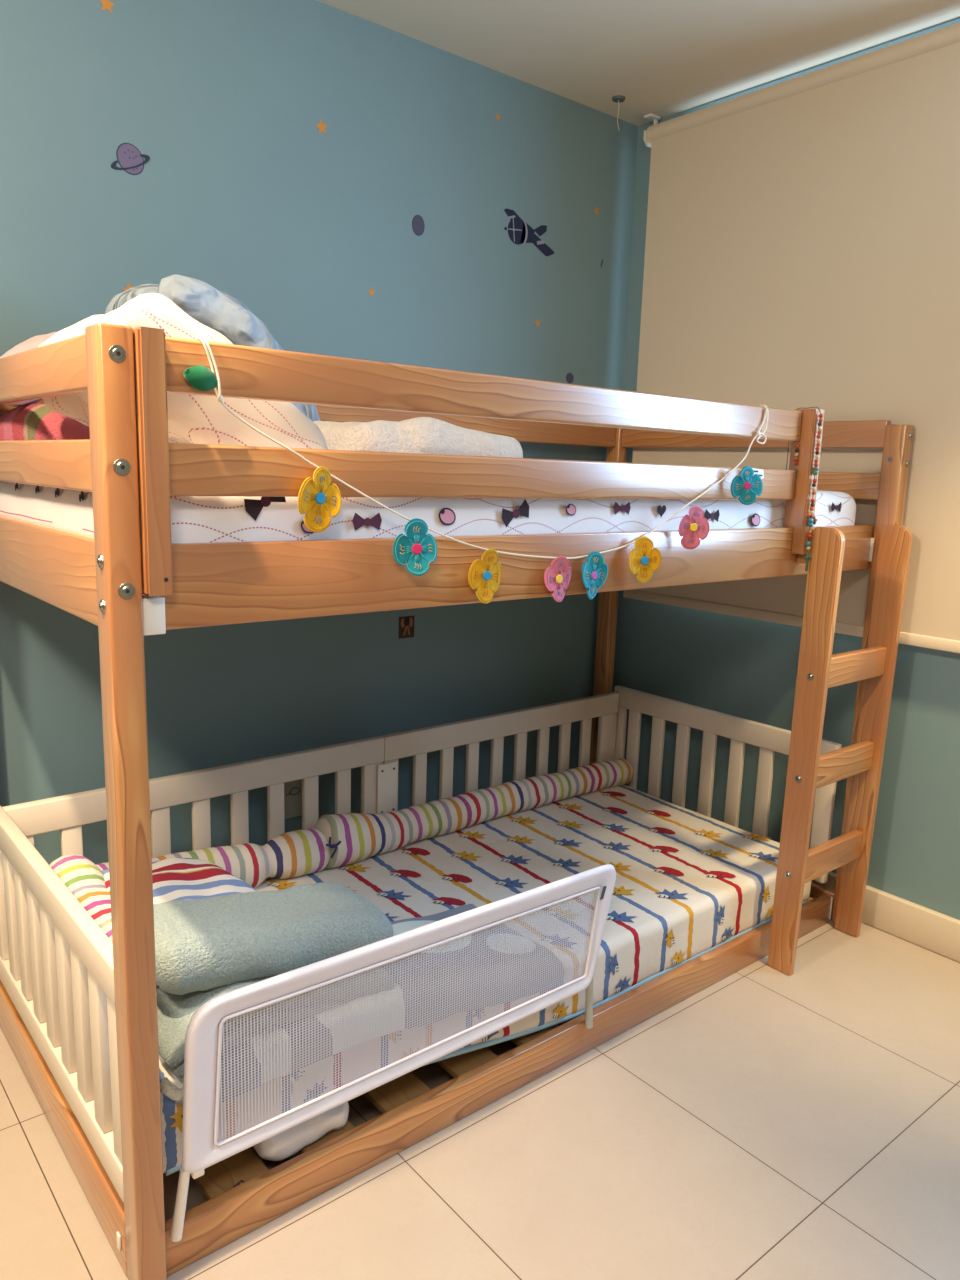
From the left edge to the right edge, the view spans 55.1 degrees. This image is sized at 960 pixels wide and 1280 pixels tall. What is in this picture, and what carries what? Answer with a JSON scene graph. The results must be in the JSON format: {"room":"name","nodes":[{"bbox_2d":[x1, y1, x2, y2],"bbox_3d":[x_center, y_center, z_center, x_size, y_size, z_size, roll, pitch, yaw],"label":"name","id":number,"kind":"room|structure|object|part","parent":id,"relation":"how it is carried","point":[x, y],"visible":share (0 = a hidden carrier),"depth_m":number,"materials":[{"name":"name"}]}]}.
{"room":"bedroom","nodes":[
{"label":"bedroom","id":0,"kind":"room"},
{"bbox_2d":[0,0,637,863],"bbox_3d":[-1.222,-0.314,1.798,4.545,2.263,0.120,-7,14,-39],"label":"wall","id":1,"kind":"structure","parent":0,"point":[240,192],"depth_m":2.29,"materials":[{"name":"blue paint"}]},
{"bbox_2d":[100,0,114,12],"bbox_3d":[-0.766,-1.308,1.890,0.034,0.033,0.001,-7,14,-39],"label":"sticker","id":2,"kind":"object","parent":1,"relation":"attached to","point":[106,4],"visible":1,"depth_m":1.89,"materials":[{"name":"orange paper"}]},
{"bbox_2d":[111,143,149,174],"bbox_3d":[-0.747,-1.028,1.966,0.084,0.062,0.002,-7,14,-39],"label":"sticker","id":3,"kind":"object","parent":1,"relation":"attached to","point":[130,159],"visible":1,"depth_m":1.97,"materials":[{"name":"purple paper"}]},
{"bbox_2d":[284,779,301,818],"bbox_3d":[-0.500,0.423,2.474,0.065,0.112,0.011,-7,14,-39],"label":"wall socket","id":4,"kind":"object","parent":1,"relation":"attached to","point":[292,789],"visible":0.8,"depth_m":2.47,"materials":[{"name":"beige"}]},
{"bbox_2d":[315,118,326,133],"bbox_3d":[-0.384,-1.242,2.226,0.035,0.036,0.001,-7,14,-39],"label":"sticker","id":5,"kind":"object","parent":1,"relation":"attached to","point":[321,126],"visible":1,"depth_m":2.23,"materials":[{"name":"orange paper"}]},
{"bbox_2d":[368,287,375,295],"bbox_3d":[-0.281,-0.903,2.385,0.025,0.024,0.001,-7,14,-39],"label":"sticker","id":6,"kind":"object","parent":1,"relation":"attached to","point":[371,291],"visible":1,"depth_m":2.38,"materials":[{"name":"orange paper"}]},
{"bbox_2d":[398,616,413,638],"bbox_3d":[-0.210,-0.037,2.628,0.054,0.063,0.001,-7,14,-39],"label":"picture card","id":7,"kind":"object","parent":1,"relation":"attached to","point":[406,623],"visible":1,"depth_m":2.63,"materials":[{"name":"brown paper"}]},
{"bbox_2d":[412,215,424,235],"bbox_3d":[-0.164,-1.100,2.441,0.041,0.052,0.001,-7,14,-39],"label":"sticker","id":8,"kind":"object","parent":1,"relation":"attached to","point":[418,225],"visible":1,"depth_m":2.44,"materials":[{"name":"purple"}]},
{"bbox_2d":[504,208,553,255],"bbox_3d":[0.146,-1.185,2.683,0.205,0.102,0.002,-7,14,-39],"label":"sticker","id":9,"kind":"object","parent":1,"relation":"attached to","point":[519,231],"visible":1,"depth_m":2.67,"materials":[{"name":"blue"}]},
{"bbox_2d":[566,373,573,382],"bbox_3d":[0.281,-0.819,2.875,0.034,0.032,0.001,-7,14,-39],"label":"round sticker","id":10,"kind":"object","parent":1,"relation":"attached to","point":[569,377],"visible":1,"depth_m":2.88,"materials":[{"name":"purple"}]},
{"bbox_2d":[0,919,959,1279],"bbox_3d":[-0.053,1.152,0.580,4.545,0.100,3.915,-7,14,-39],"label":"floor","id":11,"kind":"structure","parent":0,"point":[767,1123],"depth_m":1.61,"materials":[{"name":"beige tile"}]},
{"bbox_2d":[0,322,913,1279],"bbox_3d":[0.005,0.132,2.123,1.934,1.344,1.032,-7,14,-39],"label":"bunk bed","id":12,"kind":"object","parent":11,"relation":"on","point":[128,463],"depth_m":1.48,"materials":[{"name":"brown wood"}]},
{"bbox_3d":[-0.728,-0.412,1.448,0.022,0.068,0.836,-7,14,-39],"label":"rail","id":13,"kind":"part","parent":12,"relation":"part of","materials":[{"name":"brown wood"}]},
{"bbox_3d":[-0.732,-0.285,1.472,0.022,0.067,0.836,-7,14,-39],"label":"rail","id":14,"kind":"part","parent":12,"relation":"part of","materials":[{"name":"brown wood"}]},
{"bbox_3d":[-0.737,-0.135,1.500,0.022,0.115,0.836,-7,14,-39],"label":"rail","id":15,"kind":"part","parent":12,"relation":"part of","materials":[{"name":"brown wood"}]},
{"bbox_3d":[-0.776,0.826,1.670,0.022,0.096,0.836,-7,14,-39],"label":"rail","id":16,"kind":"part","parent":12,"relation":"part of","materials":[{"name":"brown wood"}]},
{"bbox_3d":[-0.467,0.284,1.226,0.041,1.344,0.054,-7,14,-39],"label":"post","id":17,"kind":"part","parent":12,"relation":"part of","materials":[{"name":"brown wood"}]},
{"bbox_3d":[-0.414,-0.219,1.149,0.034,0.323,0.054,-7,14,-39],"label":"guard post","id":18,"kind":"part","parent":12,"relation":"part of","materials":[{"name":"brown wood"}]},
{"bbox_3d":[-0.439,0.825,1.346,0.032,0.108,0.017,-7,14,-39],"label":"guard leg","id":19,"kind":"part","parent":12,"relation":"part of","materials":[{"name":"beige plastic"}]},
{"bbox_2d":[250,1103,346,1158],"bbox_3d":[-0.322,0.806,1.571,0.173,0.075,0.147,-7,14,-39],"label":"cloth","id":20,"kind":"object","parent":12,"relation":"on","point":[304,1134],"visible":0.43,"depth_m":1.51,"materials":[{"name":"fabric"}]},
{"bbox_3d":[-0.283,-0.569,2.376,1.847,0.067,0.022,-7,14,-39],"label":"guard rail","id":21,"kind":"part","parent":12,"relation":"part of","materials":[{"name":"brown wood"}]},
{"bbox_3d":[-0.088,0.658,1.604,0.929,0.364,0.022,-7,14,-39],"label":"bed guard","id":22,"kind":"part","parent":12,"relation":"part of","materials":[{"name":"white plastic"}]},
{"bbox_3d":[-0.079,0.613,1.602,0.809,0.202,0.001,-7,14,-39],"label":"net panel","id":23,"kind":"part","parent":12,"relation":"part of","materials":[{"name":"white fabric"}]},
{"bbox_2d":[0,685,841,1202],"bbox_3d":[-0.025,0.492,2.184,1.890,0.392,0.793,-7,14,-39],"label":"fence","id":24,"kind":"object","parent":12,"relation":"attached to","point":[57,968],"visible":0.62,"depth_m":2.17,"materials":[{"name":"beige paint"}]},
{"bbox_3d":[-0.975,0.518,1.871,0.019,0.260,0.060,-7,14,-39],"label":"fence post","id":25,"kind":"part","parent":24,"relation":"part of","materials":[{"name":"beige paint"}]},
{"bbox_3d":[-0.744,0.419,1.573,0.025,0.058,0.776,-7,14,-39],"label":"rail","id":26,"kind":"part","parent":24,"relation":"part of","materials":[{"name":"beige paint"}]},
{"bbox_3d":[-0.754,0.730,1.631,0.025,0.054,0.776,-7,14,-39],"label":"rail","id":27,"kind":"part","parent":24,"relation":"part of","materials":[{"name":"beige paint"}]},
{"bbox_3d":[-0.616,0.332,2.156,0.922,0.067,0.024,-7,14,-39],"label":"rail","id":28,"kind":"part","parent":24,"relation":"part of","materials":[{"name":"beige paint"}]},
{"bbox_3d":[-0.289,0.446,2.456,0.059,0.247,0.019,-7,14,-39],"label":"fence post","id":29,"kind":"part","parent":24,"relation":"part of","materials":[{"name":"beige paint"}]},
{"bbox_3d":[-0.248,0.402,2.462,0.063,0.151,0.004,-7,14,-39],"label":"joining plate","id":30,"kind":"part","parent":24,"relation":"part of","materials":[{"name":"beige plastic"}]},
{"bbox_3d":[-0.246,0.441,2.491,0.046,0.247,0.019,-7,14,-39],"label":"fence post","id":31,"kind":"part","parent":24,"relation":"part of","materials":[{"name":"beige paint"}]},
{"bbox_3d":[0.094,0.247,2.736,0.918,0.067,0.024,-7,14,-39],"label":"rail","id":32,"kind":"part","parent":24,"relation":"part of","materials":[{"name":"beige paint"}]},
{"bbox_3d":[0.414,0.362,3.030,0.071,0.247,0.019,-7,14,-39],"label":"fence post","id":33,"kind":"part","parent":24,"relation":"part of","materials":[{"name":"beige paint"}]},
{"bbox_3d":[0.459,0.352,3.054,0.018,0.272,0.047,-7,14,-39],"label":"fence post","id":34,"kind":"part","parent":24,"relation":"part of","materials":[{"name":"beige paint"}]},
{"bbox_3d":[0.701,0.246,2.742,0.022,0.065,0.793,-7,14,-39],"label":"rail","id":35,"kind":"part","parent":24,"relation":"part of","materials":[{"name":"beige paint"}]},
{"bbox_3d":[0.690,0.572,2.803,0.022,0.055,0.793,-7,14,-39],"label":"rail","id":36,"kind":"part","parent":24,"relation":"part of","materials":[{"name":"beige paint"}]},
{"bbox_3d":[0.930,0.471,2.494,0.018,0.272,0.050,-7,14,-39],"label":"fence post","id":37,"kind":"part","parent":24,"relation":"part of","materials":[{"name":"beige paint"}]},
{"bbox_2d":[0,481,855,594],"bbox_3d":[-0.011,-0.275,2.082,1.850,0.173,0.859,-7,14,-39],"label":"mattress","id":38,"kind":"object","parent":12,"relation":"on","point":[194,519],"visible":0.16,"depth_m":1.51,"materials":[{"name":"white fabric"}]},
{"bbox_2d":[0,405,89,440],"bbox_3d":[-0.791,-0.377,1.706,0.178,0.123,0.364,-7,14,-39],"label":"pillow","id":39,"kind":"object","parent":38,"relation":"on","point":[28,422],"visible":0.24,"depth_m":1.56,"materials":[{"name":"red fabric"}]},
{"bbox_2d":[0,332,56,406],"bbox_3d":[-0.813,-0.498,1.686,0.183,0.145,0.238,-7,14,-39],"label":"pillow","id":40,"kind":"object","parent":39,"relation":"on","point":[31,343],"visible":0.23,"depth_m":1.66,"materials":[{"name":"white fabric"}]},
{"bbox_2d":[37,293,327,449],"bbox_3d":[-0.466,-0.358,1.438,0.346,0.300,0.380,-7,14,-39],"label":"pillow","id":41,"kind":"object","parent":38,"relation":"on","point":[192,419],"visible":0.29,"depth_m":1.31,"materials":[{"name":"white fabric"}]},
{"bbox_2d":[107,275,322,423],"bbox_3d":[-0.492,-0.512,1.835,0.414,0.344,0.350,-7,14,-39],"label":"quilt","id":42,"kind":"object","parent":38,"relation":"on","point":[201,301],"visible":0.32,"depth_m":1.64,"materials":[{"name":"fabric"}]},
{"bbox_2d":[316,417,522,457],"bbox_3d":[-0.138,-0.387,1.883,0.462,0.126,0.303,-7,14,-39],"label":"blanket","id":43,"kind":"object","parent":38,"relation":"on","point":[421,435],"visible":0.4,"depth_m":1.73,"materials":[{"name":"white fabric"}]},
{"bbox_2d":[183,337,767,603],"bbox_3d":[0.122,-0.250,1.571,1.275,0.381,0.063,-7,14,-39],"label":"flower garland","id":44,"kind":"object","parent":12,"relation":"hanging from","point":[319,500],"visible":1,"depth_m":1.51,"materials":[{"name":"multicoloured fabric"}]},
{"bbox_3d":[-0.225,-0.197,1.292,0.068,0.092,0.015,-7,14,-39],"label":"flower","id":45,"kind":"part","parent":44,"relation":"part of","materials":[{"name":"yellow fabric"}]},
{"bbox_3d":[-0.224,-0.199,1.292,0.017,0.017,0.003,-7,14,-39],"label":"flower","id":46,"kind":"part","parent":44,"relation":"part of","materials":[{"name":"blue fabric"}]},
{"bbox_3d":[-0.098,-0.141,1.400,0.066,0.087,0.032,-7,14,-39],"label":"flower","id":47,"kind":"part","parent":44,"relation":"part of","materials":[{"name":"teal fabric"}]},
{"bbox_3d":[-0.096,-0.138,1.399,0.018,0.017,0.003,-2,11,-18],"label":"flower","id":48,"kind":"part","parent":44,"relation":"part of","materials":[{"name":"pink fabric"}]},
{"bbox_3d":[0.011,-0.105,1.509,0.066,0.090,0.018,-7,14,-39],"label":"flower","id":49,"kind":"part","parent":44,"relation":"part of","materials":[{"name":"yellow fabric"}]},
{"bbox_3d":[0.012,-0.105,1.507,0.016,0.016,0.003,-6,13,-35],"label":"flower","id":50,"kind":"part","parent":44,"relation":"part of","materials":[{"name":"blue fabric"}]},
{"bbox_3d":[0.140,-0.107,1.619,0.064,0.081,0.015,-7,14,-39],"label":"flower","id":51,"kind":"part","parent":44,"relation":"part of","materials":[{"name":"pink fabric"}]},
{"bbox_3d":[0.140,-0.107,1.617,0.017,0.017,0.003,-7,14,-39],"label":"flower","id":52,"kind":"part","parent":44,"relation":"part of","materials":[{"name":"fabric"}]},
{"bbox_3d":[0.208,-0.117,1.671,0.016,0.016,0.003,-7,14,-41],"label":"flower","id":53,"kind":"part","parent":44,"relation":"part of","materials":[{"name":"pink fabric"}]},
{"bbox_3d":[0.208,-0.117,1.672,0.066,0.087,0.016,-7,14,-39],"label":"flower","id":54,"kind":"part","parent":44,"relation":"part of","materials":[{"name":"teal fabric"}]},
{"bbox_3d":[0.312,-0.150,1.741,0.018,0.017,0.003,-2,11,-21],"label":"flower","id":55,"kind":"part","parent":44,"relation":"part of","materials":[{"name":"blue fabric"}]},
{"bbox_3d":[0.311,-0.151,1.739,0.067,0.088,0.028,-7,14,-39],"label":"flower","id":56,"kind":"part","parent":44,"relation":"part of","materials":[{"name":"yellow fabric"}]},
{"bbox_3d":[0.422,-0.221,1.814,0.061,0.086,0.033,-7,14,-39],"label":"flower","id":57,"kind":"part","parent":44,"relation":"part of","materials":[{"name":"pink fabric"}]},
{"bbox_3d":[0.422,-0.222,1.815,0.018,0.017,0.003,-1,11,-16],"label":"flower","id":58,"kind":"part","parent":44,"relation":"part of","materials":[{"name":"yellow fabric"}]},
{"bbox_3d":[0.552,-0.319,1.903,0.063,0.079,0.040,-7,14,-39],"label":"flower","id":59,"kind":"part","parent":44,"relation":"part of","materials":[{"name":"teal fabric"}]},
{"bbox_3d":[0.553,-0.319,1.901,0.017,0.017,0.003,0,11,-11],"label":"flower","id":60,"kind":"part","parent":44,"relation":"part of","materials":[{"name":"pink fabric"}]},
{"bbox_3d":[0.147,-0.284,1.624,1.440,0.067,0.022,-7,14,-39],"label":"guard rail","id":61,"kind":"part","parent":12,"relation":"part of","materials":[{"name":"brown wood"}]},
{"bbox_3d":[0.152,-0.411,1.602,1.444,0.067,0.022,-7,14,-39],"label":"guard rail","id":62,"kind":"part","parent":12,"relation":"part of","materials":[{"name":"brown wood"}]},
{"bbox_2d":[159,785,810,1175],"bbox_3d":[-0.029,0.627,2.188,1.800,0.218,0.758,-7,14,-39],"label":"mattress","id":63,"kind":"object","parent":12,"relation":"on","point":[688,883],"visible":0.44,"depth_m":2.26,"materials":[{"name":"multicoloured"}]},
{"bbox_2d":[102,858,256,902],"bbox_3d":[-0.568,0.502,1.707,0.311,0.147,0.419,-7,14,-39],"label":"pillow","id":64,"kind":"object","parent":63,"relation":"on","point":[173,878],"visible":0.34,"depth_m":1.70,"materials":[{"name":"multicoloured fabric"}]},
{"bbox_2d":[49,829,340,940],"bbox_3d":[-0.499,0.512,1.872,0.697,0.244,0.563,-7,14,-39],"label":"bolster","id":65,"kind":"object","parent":63,"relation":"on","point":[296,853],"visible":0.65,"depth_m":2.09,"materials":[{"name":"multicoloured fabric"}]},
{"bbox_2d":[153,881,395,1101],"bbox_3d":[-0.358,0.538,1.561,0.478,0.197,0.306,-7,14,-39],"label":"blanket","id":66,"kind":"object","parent":63,"relation":"on","point":[206,949],"visible":0.61,"depth_m":1.50,"materials":[{"name":"fabric"}]},
{"bbox_2d":[221,903,562,1101],"bbox_3d":[-0.201,0.638,1.714,0.724,0.133,0.298,-7,14,-39],"label":"blanket","id":67,"kind":"object","parent":63,"relation":"on","point":[400,926],"visible":0.27,"depth_m":1.65,"materials":[{"name":"grey fabric"}]},
{"bbox_2d":[315,758,632,868],"bbox_3d":[0.050,0.452,2.621,1.161,0.143,0.138,-7,14,-39],"label":"bolster","id":68,"kind":"object","parent":63,"relation":"on","point":[362,836],"visible":0.98,"depth_m":2.50,"materials":[{"name":"multicoloured fabric"}]},
{"bbox_3d":[0.238,0.819,1.938,1.842,0.077,0.022,-7,14,-39],"label":"rail","id":69,"kind":"part","parent":12,"relation":"part of","materials":[{"name":"brown wood"}]},
{"bbox_3d":[0.282,-0.152,1.766,1.812,0.111,0.023,-7,14,-39],"label":"rail","id":70,"kind":"part","parent":12,"relation":"part of","materials":[{"name":"brown wood"}]},
{"bbox_3d":[0.224,0.729,1.884,0.024,0.139,0.017,-7,14,-39],"label":"guard leg","id":71,"kind":"part","parent":12,"relation":"part of","materials":[{"name":"grey metal"}]},
{"bbox_3d":[0.424,-0.028,3.089,0.041,1.333,0.054,-7,14,-39],"label":"post","id":72,"kind":"part","parent":12,"relation":"part of","materials":[{"name":"brown wood"}]},
{"bbox_3d":[0.739,-0.583,2.621,0.022,0.068,0.874,-7,14,-39],"label":"rail","id":73,"kind":"part","parent":12,"relation":"part of","materials":[{"name":"brown wood"}]},
{"bbox_2d":[786,407,822,570],"bbox_3d":[0.723,-0.339,2.072,0.076,0.363,0.038,8,12,31],"label":"beaded rosary","id":74,"kind":"object","parent":12,"relation":"hanging from","point":[811,522],"visible":0.98,"depth_m":2.06,"materials":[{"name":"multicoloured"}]},
{"bbox_3d":[0.730,-0.357,2.083,0.041,0.320,0.054,-7,14,-39],"label":"guard post","id":75,"kind":"part","parent":12,"relation":"part of","materials":[{"name":"brown wood"}]},
{"bbox_3d":[0.703,0.663,2.855,0.022,0.077,0.874,-7,14,-39],"label":"rail","id":76,"kind":"part","parent":12,"relation":"part of","materials":[{"name":"brown wood"}]},
{"bbox_3d":[0.735,-0.456,2.645,0.022,0.067,0.874,-7,14,-39],"label":"rail","id":77,"kind":"part","parent":12,"relation":"part of","materials":[{"name":"brown wood"}]},
{"bbox_3d":[0.731,-0.306,2.672,0.022,0.115,0.874,-7,14,-39],"label":"rail","id":78,"kind":"part","parent":12,"relation":"part of","materials":[{"name":"brown wood"}]},
{"bbox_3d":[1.013,0.123,2.387,0.041,1.329,0.054,-7,14,-39],"label":"post","id":79,"kind":"part","parent":12,"relation":"part of","materials":[{"name":"brown wood"}]},
{"bbox_2d":[317,0,959,125],"bbox_3d":[0.021,-1.171,0.149,4.545,0.100,3.915,-7,14,-39],"label":"ceiling","id":80,"kind":"structure","parent":0,"point":[666,58],"depth_m":2.29,"materials":[{"name":"beige paint"}]},
{"bbox_2d":[612,95,624,128],"bbox_3d":[0.402,-1.534,2.684,0.040,0.085,0.040,-7,14,-39],"label":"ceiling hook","id":81,"kind":"object","parent":80,"relation":"attached to","point":[618,98],"visible":1,"depth_m":2.67,"materials":[{"name":"grey"}]},
{"bbox_2d":[613,17,959,919],"bbox_3d":[1.675,-0.212,1.745,0.120,2.263,3.675,-7,14,-39],"label":"wall","id":82,"kind":"structure","parent":0,"point":[746,668],"depth_m":2.68,"materials":[{"name":"blue paint"}]},
{"bbox_2d":[623,22,959,652],"bbox_3d":[0.902,-0.768,2.457,0.056,1.476,1.296,-7,14,-39],"label":"roller blind","id":83,"kind":"object","parent":82,"relation":"attached to","point":[802,245],"visible":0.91,"depth_m":2.40,"materials":[{"name":"beige fabric"}]},
{"bbox_2d":[811,872,959,961],"bbox_3d":[1.586,0.857,1.897,0.024,0.101,3.674,-7,14,-39],"label":"baseboard","id":84,"kind":"structure","parent":82,"relation":"attached to","point":[932,930],"depth_m":2.42,"materials":[{"name":"beige wood"}]}
]}

